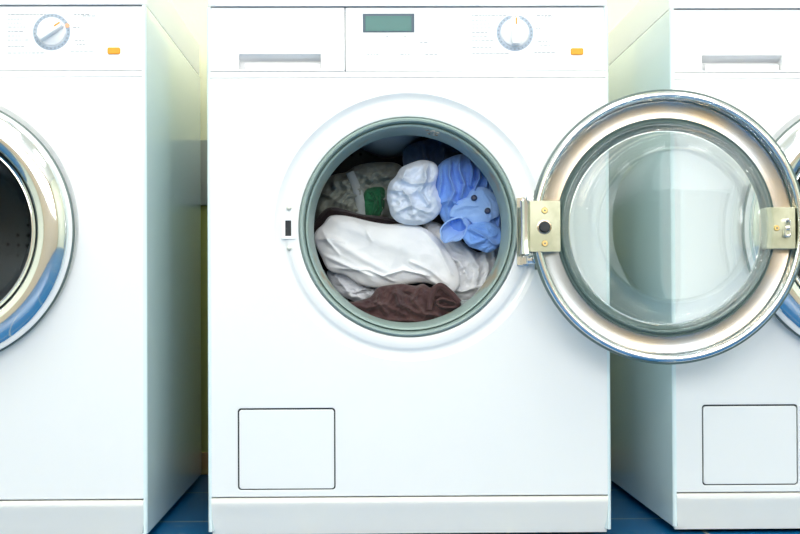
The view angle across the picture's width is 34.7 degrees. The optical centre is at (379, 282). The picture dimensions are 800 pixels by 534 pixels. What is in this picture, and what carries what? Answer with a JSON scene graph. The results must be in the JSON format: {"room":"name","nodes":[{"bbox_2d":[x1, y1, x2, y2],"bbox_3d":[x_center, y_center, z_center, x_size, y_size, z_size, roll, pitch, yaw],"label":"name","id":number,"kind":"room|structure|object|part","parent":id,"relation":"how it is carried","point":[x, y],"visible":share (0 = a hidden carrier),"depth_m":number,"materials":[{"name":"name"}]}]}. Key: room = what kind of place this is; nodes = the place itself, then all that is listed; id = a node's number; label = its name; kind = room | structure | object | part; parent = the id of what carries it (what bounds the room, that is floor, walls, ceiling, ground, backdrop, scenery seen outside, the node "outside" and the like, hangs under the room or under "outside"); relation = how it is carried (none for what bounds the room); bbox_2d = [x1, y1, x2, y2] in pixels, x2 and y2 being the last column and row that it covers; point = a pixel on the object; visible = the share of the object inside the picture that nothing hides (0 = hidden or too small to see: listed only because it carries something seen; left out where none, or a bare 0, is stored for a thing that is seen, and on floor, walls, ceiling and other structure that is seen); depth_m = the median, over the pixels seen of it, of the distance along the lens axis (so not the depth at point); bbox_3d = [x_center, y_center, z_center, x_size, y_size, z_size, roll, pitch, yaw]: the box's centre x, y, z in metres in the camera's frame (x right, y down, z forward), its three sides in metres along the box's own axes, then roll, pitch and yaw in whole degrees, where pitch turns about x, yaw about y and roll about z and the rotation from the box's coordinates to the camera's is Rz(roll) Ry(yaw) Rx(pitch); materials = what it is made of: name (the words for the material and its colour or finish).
{"room":"laundry","nodes":[
{"label":"laundry","id":0,"kind":"room"},
{"bbox_2d":[169,0,639,451],"bbox_3d":[0.129,-0.888,2.650,5.160,2.550,0.080,0,-1,-1],"label":"wall","id":1,"kind":"structure","parent":0,"point":[193,13],"depth_m":2.60,"materials":[{"name":"yellow paint"}]},
{"bbox_2d":[201,140,206,205],"bbox_3d":[0.132,-0.224,2.598,5.000,0.132,0.012,0,-1,-1],"label":"trim","id":2,"kind":"structure","parent":1,"relation":"attached to","point":[203,142],"depth_m":2.58,"materials":[{"name":"grey"}]},
{"bbox_2d":[201,452,207,474],"bbox_3d":[0.135,0.364,2.591,5.000,0.045,0.015,0,-1,-1],"label":"baseboard","id":3,"kind":"structure","parent":1,"relation":"attached to","point":[204,455],"depth_m":2.58,"materials":[{"name":"brown wood"}]},
{"bbox_2d":[148,475,799,533],"bbox_3d":[0.161,0.408,0.598,5.160,0.080,4.160,0,-1,-1],"label":"floor","id":4,"kind":"structure","parent":0,"point":[189,514],"depth_m":2.03,"materials":[{"name":"blue tile"}]},
{"bbox_2d":[0,0,201,533],"bbox_3d":[-0.647,-0.039,2.171,0.599,0.850,0.678,0,-1,-1],"label":"washing machine","id":5,"kind":"object","parent":4,"relation":"on","point":[100,139],"visible":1,"depth_m":1.88,"materials":[{"name":"white metal"}]},
{"bbox_3d":[-0.643,-0.074,1.854,0.390,0.390,0.043,0,-1,-1],"label":"door frame","id":6,"kind":"part","parent":5,"relation":"part of","materials":[{"name":"silver metal"}]},
{"bbox_3d":[-0.544,-0.360,1.893,0.387,0.096,0.018,0,-1,-1],"label":"control panel","id":7,"kind":"part","parent":5,"relation":"part of","materials":[{"name":"white plastic"}]},
{"bbox_3d":[-0.643,0.009,1.895,0.588,0.621,0.030,0,-1,-1],"label":"panel","id":8,"kind":"part","parent":5,"relation":"part of","materials":[{"name":"white metal"}]},
{"bbox_3d":[-0.649,-0.435,2.199,0.599,0.058,0.630,0,-1,-1],"label":"lid","id":9,"kind":"part","parent":5,"relation":"part of","materials":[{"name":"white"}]},
{"bbox_2d":[207,0,799,533],"bbox_3d":[0.173,-0.043,2.132,0.865,0.850,0.801,0,-1,-1],"label":"washing machine","id":10,"kind":"object","parent":4,"relation":"on","point":[491,413],"visible":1,"depth_m":1.90,"materials":[{"name":"white metal"}]},
{"bbox_3d":[-0.152,-0.361,1.910,0.200,0.096,0.018,0,-1,-1],"label":"detergent drawer","id":11,"kind":"part","parent":10,"relation":"part of","materials":[{"name":"white plastic"}]},
{"bbox_3d":[-0.136,-0.080,1.900,0.020,0.033,0.004,0,-1,-1],"label":"lock plate","id":12,"kind":"part","parent":10,"relation":"part of","materials":[{"name":"white"}]},
{"bbox_2d":[327,270,375,300],"bbox_3d":[-0.016,0.004,2.058,0.138,0.055,0.044,0,-1,-1],"label":"undershirt","id":13,"kind":"object","parent":10,"relation":"in","point":[343,284],"visible":0.56,"depth_m":2.05,"materials":[{"name":"white fabric"}]},
{"bbox_2d":[314,207,401,233],"bbox_3d":[-0.029,-0.091,2.061,0.168,0.060,0.040,0,-1,-1],"label":"sweater","id":14,"kind":"object","parent":10,"relation":"in","point":[330,211],"visible":0.13,"depth_m":2.05,"materials":[{"name":"fabric"}]},
{"bbox_2d":[315,162,401,220],"bbox_3d":[-0.033,-0.145,2.099,0.157,0.108,0.076,0,-1,-1],"label":"shirt","id":15,"kind":"object","parent":10,"relation":"in","point":[346,190],"visible":0.67,"depth_m":2.08,"materials":[{"name":"grey fabric"}]},
{"bbox_2d":[365,187,384,215],"bbox_3d":[-0.010,-0.129,2.083,0.036,0.054,0.038,0,-1,-1],"label":"cloth","id":16,"kind":"object","parent":15,"relation":"on","point":[375,201],"visible":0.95,"depth_m":2.07,"materials":[{"name":"green fabric"}]},
{"bbox_2d":[314,215,460,291],"bbox_3d":[0.011,-0.045,2.021,0.233,0.125,0.041,0,-1,-1],"label":"cloth","id":17,"kind":"object","parent":10,"relation":"in","point":[371,254],"visible":0.98,"depth_m":2.01,"materials":[{"name":"white fabric"}]},
{"bbox_2d":[350,283,460,322],"bbox_3d":[0.030,0.038,1.995,0.195,0.074,0.056,0,-1,-1],"label":"trousers","id":18,"kind":"object","parent":10,"relation":"in","point":[407,303],"visible":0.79,"depth_m":1.98,"materials":[{"name":"brown fabric"}]},
{"bbox_3d":[0.102,0.039,1.994,0.038,0.031,0.033,0,-1,-1],"label":"trouser leg","id":19,"kind":"part","parent":18,"relation":"part of","materials":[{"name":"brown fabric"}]},
{"bbox_3d":[0.037,-0.438,2.220,0.599,0.058,0.630,0,-1,-1],"label":"lid","id":20,"kind":"part","parent":10,"relation":"part of","materials":[{"name":"white"}]},
{"bbox_3d":[0.043,0.007,1.916,0.588,0.621,0.030,0,-1,-1],"label":"panel","id":21,"kind":"part","parent":10,"relation":"part of","materials":[{"name":"white metal"}]},
{"bbox_2d":[387,160,440,224],"bbox_3d":[0.055,-0.141,2.003,0.089,0.103,0.066,0,-1,-1],"label":"pillowcase","id":22,"kind":"object","parent":10,"relation":"in","point":[413,198],"visible":1,"depth_m":2.00,"materials":[{"name":"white fabric"}]},
{"bbox_2d":[403,138,462,166],"bbox_3d":[0.095,-0.202,2.086,0.115,0.069,0.057,0,-1,-1],"label":"cloth","id":23,"kind":"object","parent":10,"relation":"in","point":[433,150],"visible":0.56,"depth_m":2.07,"materials":[{"name":"blue fabric"}]},
{"bbox_2d":[423,221,498,299],"bbox_3d":[0.138,-0.033,2.064,0.136,0.135,0.054,0,-1,-1],"label":"towel","id":24,"kind":"object","parent":10,"relation":"in","point":[474,267],"visible":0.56,"depth_m":2.05,"materials":[{"name":"white fabric"}]},
{"bbox_2d":[436,154,500,252],"bbox_3d":[0.144,-0.125,2.013,0.115,0.158,0.070,0,-1,-1],"label":"shirt","id":25,"kind":"object","parent":10,"relation":"in","point":[469,212],"visible":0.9,"depth_m":2.00,"materials":[{"name":"blue fabric"}]},
{"bbox_3d":[0.142,-0.362,1.915,0.387,0.096,0.018,0,-1,-1],"label":"control panel","id":26,"kind":"part","parent":10,"relation":"part of","materials":[{"name":"white plastic"}]},
{"bbox_2d":[537,220,551,233],"bbox_3d":[0.234,-0.079,1.824,0.021,0.021,0.003,0,-1,0],"label":"washer","id":27,"kind":"object","parent":10,"relation":"in","point":[541,220],"depth_m":1.82,"materials":[{"name":"black rubber"}]},
{"bbox_3d":[0.235,-0.080,1.837,0.044,0.073,0.026,0,-1,0],"label":"hinge plate","id":28,"kind":"part","parent":10,"relation":"part of","materials":[{"name":"metal"}]},
{"bbox_3d":[0.413,-0.079,1.850,0.368,0.368,0.010,0,-1,0],"label":"ring plate","id":29,"kind":"part","parent":10,"relation":"part of","materials":[{"name":"metal"}]},
{"bbox_3d":[0.413,-0.079,1.847,0.390,0.390,0.043,0,-1,0],"label":"door frame","id":30,"kind":"part","parent":10,"relation":"part of","materials":[{"name":"silver metal"}]},
{"bbox_3d":[0.572,-0.077,1.838,0.041,0.059,0.026,0,-1,0],"label":"latch plate","id":31,"kind":"part","parent":10,"relation":"part of","materials":[{"name":"metal"}]},
{"bbox_2d":[608,0,799,529],"bbox_3d":[0.734,-0.045,2.219,0.599,0.850,0.678,0,-1,-1],"label":"washing machine","id":32,"kind":"object","parent":4,"relation":"on","point":[714,442],"visible":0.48,"depth_m":1.93,"materials":[{"name":"white metal"}]},
{"bbox_3d":[0.732,-0.440,2.247,0.599,0.058,0.630,0,-1,-1],"label":"lid","id":33,"kind":"part","parent":32,"relation":"part of","materials":[{"name":"white"}]},
{"bbox_3d":[0.738,0.004,1.943,0.588,0.621,0.030,0,-1,-1],"label":"panel","id":34,"kind":"part","parent":32,"relation":"part of","materials":[{"name":"white metal"}]},
{"bbox_3d":[0.542,-0.364,1.937,0.200,0.096,0.018,0,-1,-1],"label":"detergent drawer","id":35,"kind":"part","parent":32,"relation":"part of","materials":[{"name":"white plastic"}]},
{"bbox_3d":[0.738,-0.080,1.902,0.390,0.390,0.043,0,-1,-1],"label":"door frame","id":36,"kind":"part","parent":32,"relation":"part of","materials":[{"name":"silver metal"}]}
]}

